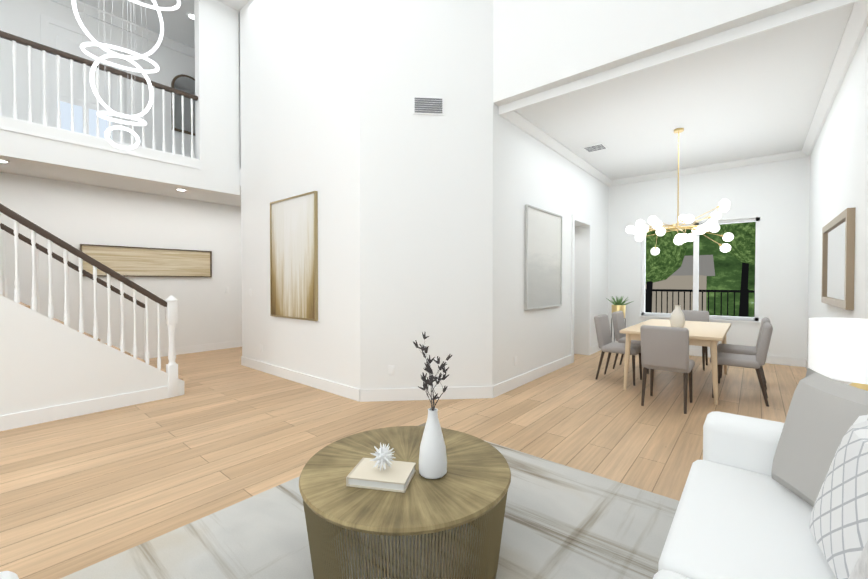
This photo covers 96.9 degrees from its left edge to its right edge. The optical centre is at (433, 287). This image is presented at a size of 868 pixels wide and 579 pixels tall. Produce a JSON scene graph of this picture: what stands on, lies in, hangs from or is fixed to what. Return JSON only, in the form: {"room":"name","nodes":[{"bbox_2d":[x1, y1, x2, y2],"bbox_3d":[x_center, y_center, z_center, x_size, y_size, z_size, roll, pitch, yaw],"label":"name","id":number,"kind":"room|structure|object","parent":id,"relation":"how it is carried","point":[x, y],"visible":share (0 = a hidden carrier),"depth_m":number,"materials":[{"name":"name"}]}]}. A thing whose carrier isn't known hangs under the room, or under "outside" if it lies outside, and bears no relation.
{"room":"living room","nodes":[
{"label":"living room","id":0,"kind":"room"},
{"bbox_2d":[0,117,240,206],"bbox_3d":[-4.248,-1.734,6.458,1.840,0.430,13.020,1,1,40],"label":"balcony edge","id":1,"kind":"structure","parent":0,"point":[32,150],"depth_m":5.33,"materials":[{"name":"white paint"}]},
{"bbox_2d":[0,159,9,162],"bbox_3d":[-5.628,-1.641,4.993,0.170,0.014,0.170,1,1,40],"label":"recessed light","id":2,"kind":"object","parent":1,"relation":"in","point":[3,161],"visible":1,"depth_m":5.00,"materials":[{"name":"white"}]},
{"bbox_2d":[0,31,198,159],"bbox_3d":[-5.626,-2.468,3.547,0.130,1.123,6.200,1,1,40],"label":"balcony railing","id":3,"kind":"object","parent":1,"relation":"on","point":[29,44],"visible":0.94,"depth_m":4.92,"materials":[{"name":"white wood"}]},
{"bbox_2d":[0,0,241,352],"bbox_3d":[-5.037,-1.628,7.106,0.200,5.800,13.400,1,1,40],"label":"wall","id":4,"kind":"structure","parent":0,"point":[75,215],"depth_m":6.62,"materials":[{"name":"white paint"}]},
{"bbox_2d":[40,13,124,142],"bbox_3d":[-5.624,-3.040,6.207,0.025,2.190,1.000,1,1,40],"label":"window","id":5,"kind":"structure","parent":4,"relation":"attached to","point":[61,36],"depth_m":6.12,"materials":[{"name":"white glass"}]},
{"bbox_2d":[50,0,239,75],"bbox_3d":[-4.914,-4.465,6.962,0.119,0.119,12.998,1,1,40],"label":"crown molding","id":6,"kind":"structure","parent":4,"relation":"attached to","point":[93,12],"depth_m":6.55,"materials":[{"name":"white wood"}]},
{"bbox_2d":[80,244,211,276],"bbox_3d":[-5.054,-0.445,6.915,0.040,0.520,1.940,1,1,40],"label":"framed picture","id":7,"kind":"object","parent":4,"relation":"attached to","point":[125,261],"visible":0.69,"depth_m":6.87,"materials":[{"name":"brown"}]},
{"bbox_2d":[171,74,194,135],"bbox_3d":[-4.676,-3.471,7.324,0.042,1.100,0.550,1,1,40],"label":"arched mirror","id":8,"kind":"object","parent":4,"relation":"attached to","point":[184,83],"visible":0.62,"depth_m":7.25,"materials":[{"name":"brown metal"}]},
{"bbox_2d":[0,340,807,430],"bbox_3d":[-1.503,1.244,4.210,8.990,0.140,13.020,1,1,40],"label":"baseboard","id":9,"kind":"structure","parent":4,"relation":"attached to","point":[30,417],"depth_m":4.51,"materials":[{"name":"white"}]},
{"bbox_2d":[79,0,248,66],"bbox_3d":[-1.509,-4.585,4.119,9.390,0.200,13.400,1,1,40],"label":"ceiling","id":10,"kind":"structure","parent":0,"point":[178,23],"depth_m":6.37,"materials":[{"name":"white paint"}]},
{"bbox_2d":[72,0,180,149],"bbox_3d":[-2.588,-2.840,3.257,0.672,3.266,0.712,1,1,40],"label":"light","id":11,"kind":"object","parent":10,"relation":"hanging from","point":[103,46],"visible":1,"depth_m":3.29,"materials":[{"name":"white glass"}]},
{"bbox_2d":[187,13,193,19],"bbox_3d":[-4.020,-4.511,6.411,0.170,0.014,0.170,1,1,40],"label":"recessed light","id":12,"kind":"object","parent":10,"relation":"in","point":[190,15],"visible":0.52,"depth_m":6.38,"materials":[{"name":"white"}]},
{"bbox_2d":[194,0,239,168],"bbox_3d":[-3.459,-3.229,6.149,0.180,2.570,0.590,1,1,40],"label":"wall pier","id":13,"kind":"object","parent":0,"point":[216,26],"visible":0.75,"depth_m":6.06,"materials":[{"name":"white paint"}]},
{"bbox_2d":[0,347,806,578],"bbox_3d":[-1.822,1.367,3.977,12.000,0.100,14.250,1,1,40],"label":"floor","id":14,"kind":"structure","parent":0,"point":[225,430],"depth_m":3.39,"materials":[{"name":"brown wood"}]},
{"bbox_2d":[0,295,183,415],"bbox_3d":[-4.911,-0.378,3.365,1.210,3.407,4.389,1,1,40],"label":"wall","id":15,"kind":"structure","parent":14,"relation":"on","point":[45,361],"depth_m":3.82,"materials":[{"name":"white paint"}]},
{"bbox_2d":[0,203,177,397],"bbox_3d":[-4.900,-0.789,3.307,1.208,4.230,4.345,1,1,40],"label":"stair railing","id":16,"kind":"object","parent":15,"relation":"on","point":[170,304],"visible":0.98,"depth_m":4.23,"materials":[{"name":"white wood"}]},
{"bbox_2d":[61,423,678,578],"bbox_3d":[-0.220,1.349,1.370,2.800,0.012,3.800,1,1,40],"label":"rug","id":17,"kind":"object","parent":14,"relation":"on","point":[561,521],"visible":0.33,"depth_m":2.03,"materials":[{"name":"white fabric"}]},
{"bbox_2d":[0,571,18,578],"bbox_3d":[-1.125,0.904,0.452,1.920,0.904,0.940,1,1,40],"label":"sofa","id":18,"kind":"object","parent":17,"relation":"on","point":[7,575],"visible":1,"depth_m":1.20,"materials":[{"name":"white fabric"}]},
{"bbox_2d":[299,426,510,578],"bbox_3d":[-0.133,1.100,1.893,1.004,0.468,1.004,1,1,40],"label":"coffee table","id":19,"kind":"object","parent":17,"relation":"on","point":[471,486],"visible":0.94,"depth_m":1.58,"materials":[{"name":"brown wood"}]},
{"bbox_2d":[346,443,415,492],"bbox_3d":[-0.235,0.789,1.746,0.264,0.159,0.190,0,1,12],"label":"decor","id":20,"kind":"object","parent":19,"relation":"on","point":[381,470],"visible":1,"depth_m":1.71,"materials":[{"name":"beige paper"}]},
{"bbox_2d":[413,332,451,478],"bbox_3d":[-0.005,0.543,1.793,0.202,0.649,0.219,1,1,40],"label":"vase","id":21,"kind":"object","parent":19,"relation":"on","point":[432,459],"visible":1,"depth_m":1.75,"materials":[{"name":"white ceramic"}]},
{"bbox_2d":[653,367,867,578],"bbox_3d":[1.070,0.863,0.990,0.880,0.970,2.480,1,1,40],"label":"sofa","id":22,"kind":"object","parent":17,"relation":"on","point":[767,499],"visible":1,"depth_m":1.45,"materials":[{"name":"white fabric"}]},
{"bbox_2d":[241,190,607,388],"bbox_3d":[0.311,0.060,7.297,4.120,2.420,5.930,1,1,40],"label":"wall block","id":23,"kind":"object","parent":14,"relation":"on","point":[399,272],"visible":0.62,"depth_m":4.53,"materials":[{"name":"white paint"}]},
{"bbox_2d":[270,191,317,320],"bbox_3d":[-1.946,-0.402,5.286,1.160,1.660,0.040,1,1,40],"label":"picture","id":24,"kind":"object","parent":23,"relation":"attached to","point":[293,257],"visible":1,"depth_m":5.24,"materials":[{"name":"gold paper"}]},
{"bbox_2d":[240,0,608,231],"bbox_3d":[0.311,-2.840,7.255,4.120,3.380,5.930,1,1,40],"label":"wall block","id":25,"kind":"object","parent":23,"relation":"on","point":[329,89],"visible":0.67,"depth_m":4.55,"materials":[{"name":"white paint"}]},
{"bbox_2d":[413,96,443,114],"bbox_3d":[-0.064,-2.090,4.430,0.360,0.200,0.016,0,1,-5],"label":"air vent grille","id":26,"kind":"object","parent":25,"relation":"attached to","point":[428,105],"visible":1,"depth_m":4.42,"materials":[{"name":"white metal"}]},
{"bbox_2d":[498,104,613,185],"bbox_3d":[2.256,-2.136,6.301,0.099,0.099,4.518,1,1,40],"label":"crown molding","id":27,"kind":"structure","parent":25,"relation":"attached to","point":[521,122],"depth_m":5.67,"materials":[{"name":"white"}]},
{"bbox_2d":[524,204,561,309],"bbox_3d":[1.617,-0.406,5.608,0.040,1.410,1.210,1,1,40],"label":"picture","id":28,"kind":"object","parent":23,"relation":"attached to","point":[543,263],"visible":1,"depth_m":5.54,"materials":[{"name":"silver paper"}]},
{"bbox_2d":[571,214,591,362],"bbox_3d":[2.634,0.021,6.850,0.020,2.510,0.980,1,1,40],"label":"door frame","id":29,"kind":"structure","parent":23,"relation":"attached to","point":[581,219],"depth_m":6.53,"materials":[{"name":"white wood"}]},
{"bbox_2d":[594,314,641,385],"bbox_3d":[2.596,0.851,5.396,0.561,0.898,0.460,1,1,40],"label":"chair","id":30,"kind":"object","parent":14,"relation":"on","point":[604,338],"visible":0.92,"depth_m":5.36,"materials":[{"name":"grey fabric"}]},
{"bbox_2d":[606,296,632,341],"bbox_3d":[3.594,0.717,7.455,0.495,1.101,0.441,1,1,40],"label":"potted plant","id":31,"kind":"object","parent":14,"relation":"on","point":[618,305],"visible":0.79,"depth_m":7.43,"materials":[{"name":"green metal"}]},
{"bbox_2d":[611,311,648,373],"bbox_3d":[3.140,0.841,6.048,0.561,0.898,0.460,1,1,40],"label":"chair","id":32,"kind":"object","parent":14,"relation":"on","point":[618,321],"visible":0.54,"depth_m":6.02,"materials":[{"name":"grey fabric"}]},
{"bbox_2d":[640,325,694,413],"bbox_3d":[2.616,0.866,4.311,0.460,0.898,0.561,1,1,40],"label":"chair","id":33,"kind":"object","parent":14,"relation":"on","point":[663,348],"visible":1,"depth_m":4.12,"materials":[{"name":"grey fabric"}]},
{"bbox_2d":[620,319,730,404],"bbox_3d":[3.379,0.919,5.297,1.050,0.761,1.950,1,1,40],"label":"dining table","id":34,"kind":"object","parent":14,"relation":"on","point":[711,335],"visible":0.79,"depth_m":4.84,"materials":[{"name":"beige wood"}]},
{"bbox_2d":[670,305,684,327],"bbox_3d":[3.239,0.390,5.113,0.170,0.300,0.167,1,1,40],"label":"vase","id":35,"kind":"object","parent":34,"relation":"on","point":[677,318],"visible":0.96,"depth_m":5.06,"materials":[{"name":"beige ceramic"}]},
{"bbox_2d":[682,310,708,370],"bbox_3d":[4.173,0.839,6.255,0.460,0.898,0.561,1,1,40],"label":"chair","id":36,"kind":"object","parent":14,"relation":"on","point":[695,315],"visible":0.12,"depth_m":6.31,"materials":[{"name":"grey fabric"}]},
{"bbox_2d":[710,322,772,406],"bbox_3d":[3.618,0.863,4.543,0.561,0.898,0.460,1,1,40],"label":"chair","id":37,"kind":"object","parent":14,"relation":"on","point":[757,361],"visible":0.83,"depth_m":4.30,"materials":[{"name":"grey fabric"}]},
{"bbox_2d":[717,317,770,389],"bbox_3d":[4.163,0.854,5.196,0.561,0.898,0.460,1,1,40],"label":"chair","id":38,"kind":"object","parent":14,"relation":"on","point":[738,349],"visible":0.42,"depth_m":5.09,"materials":[{"name":"grey fabric"}]},
{"bbox_3d":[2.207,1.070,2.012,0.440,0.550,0.440,1,1,40],"label":"end table","id":39,"kind":"object","parent":14,"relation":"on","visible":0},
{"bbox_2d":[808,318,867,390],"bbox_3d":[2.214,0.485,1.997,0.390,0.620,0.390,1,1,40],"label":"table lamp","id":40,"kind":"object","parent":39,"relation":"on","point":[838,348],"visible":0.65,"depth_m":1.94,"materials":[{"name":"gold metal"}]},
{"bbox_2d":[493,0,814,105],"bbox_3d":[1.894,-3.312,3.564,3.030,2.330,0.120,1,1,40],"label":"wall","id":41,"kind":"structure","parent":0,"point":[539,46],"depth_m":3.81,"materials":[{"name":"white paint"}]},
{"bbox_2d":[506,0,861,115],"bbox_3d":[1.965,-2.098,3.666,2.790,0.099,0.099,1,1,40],"label":"ceiling beam","id":42,"kind":"structure","parent":41,"relation":"attached to","point":[816,7],"depth_m":3.36,"materials":[{"name":"white"}]},
{"bbox_2d":[515,0,853,179],"bbox_3d":[3.380,-2.273,5.361,3.030,0.200,4.520,1,1,40],"label":"ceiling","id":43,"kind":"structure","parent":0,"point":[757,95],"depth_m":4.60,"materials":[{"name":"white paint"}]},
{"bbox_2d":[582,143,607,152],"bbox_3d":[2.516,-2.174,6.005,0.300,0.016,0.300,1,1,40],"label":"ceiling vent","id":44,"kind":"object","parent":43,"relation":"in","point":[595,147],"visible":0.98,"depth_m":5.97,"materials":[{"name":"white metal"}]},
{"bbox_2d":[626,128,733,254],"bbox_3d":[3.340,-1.320,5.285,1.221,1.703,1.077,1,1,40],"label":"dining chandelier","id":45,"kind":"object","parent":43,"relation":"hanging from","point":[641,230],"visible":1,"depth_m":5.24,"materials":[{"name":"white glass"}]},
{"bbox_2d":[608,156,809,358],"bbox_3d":[4.892,-0.564,7.198,3.030,3.670,0.200,1,1,40],"label":"wall","id":46,"kind":"structure","parent":0,"point":[773,197],"depth_m":6.59,"materials":[{"name":"white paint"}]},
{"bbox_2d":[639,315,760,322],"bbox_3d":[4.851,0.587,7.150,1.870,0.030,0.110,1,1,40],"label":"trim","id":47,"kind":"structure","parent":46,"relation":"attached to","point":[728,320],"depth_m":6.86,"materials":[{"name":"white wood"}]},
{"bbox_2d":[641,218,759,320],"bbox_3d":[4.906,-0.314,7.203,1.810,1.770,0.080,1,1,40],"label":"window","id":48,"kind":"structure","parent":46,"relation":"in","point":[696,269],"depth_m":7.15,"materials":[{"name":"white plastic"}]},
{"bbox_2d":[614,150,801,185],"bbox_3d":[4.797,-2.147,7.059,2.790,0.099,0.099,1,1,40],"label":"crown molding","id":49,"kind":"structure","parent":46,"relation":"attached to","point":[794,154],"depth_m":6.86,"materials":[{"name":"white paint"}]},
{"bbox_2d":[807,25,867,384],"bbox_3d":[4.684,-1.589,4.413,0.200,5.800,4.720,1,1,40],"label":"wall","id":50,"kind":"structure","parent":0,"point":[839,170],"depth_m":3.72,"materials":[{"name":"white paint"}]},
{"bbox_2d":[802,0,867,157],"bbox_3d":[4.504,-2.109,4.425,0.099,0.099,4.518,1,1,40],"label":"crown molding","id":51,"kind":"structure","parent":50,"relation":"attached to","point":[856,27],"depth_m":3.67,"materials":[{"name":"white"}]},
{"bbox_2d":[821,207,855,309],"bbox_3d":[4.095,-0.252,3.921,0.050,0.880,1.580,1,1,40],"label":"mirror","id":52,"kind":"object","parent":50,"relation":"attached to","point":[838,252],"visible":1,"depth_m":3.69,"materials":[{"name":"beige wood"}]},
{"label":"outside","id":53,"kind":"structure","parent":0,"visible":0},
{"bbox_2d":[683,229,754,316],"bbox_3d":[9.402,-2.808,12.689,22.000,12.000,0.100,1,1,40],"label":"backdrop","id":54,"kind":"structure","parent":53,"point":[728,269],"depth_m":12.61,"materials":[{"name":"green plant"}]},
{"bbox_3d":[7.208,1.299,10.118,22.000,0.100,6.750,1,1,40],"label":"ground","id":55,"kind":"structure","parent":53,"visible":0},
{"bbox_2d":[645,255,714,312],"bbox_3d":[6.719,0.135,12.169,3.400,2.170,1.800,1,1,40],"label":"house","id":56,"kind":"structure","parent":55,"relation":"on","point":[681,277],"depth_m":11.04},
{"bbox_2d":[645,289,754,316],"bbox_3d":[5.785,0.654,8.411,10.010,1.240,0.100,1,1,40],"label":"rail","id":57,"kind":"object","parent":55,"relation":"on","point":[746,292],"visible":0.06,"depth_m":8.22,"materials":[{"name":"black metal"}]},
{"bbox_2d":[646,222,755,316],"bbox_3d":[5.906,-1.395,10.409,7.312,5.286,2.987,1,1,40],"label":"trees","id":58,"kind":"object","parent":55,"relation":"on","point":[665,263],"visible":0.06,"depth_m":9.77,"materials":[{"name":"green plant"}]}
]}

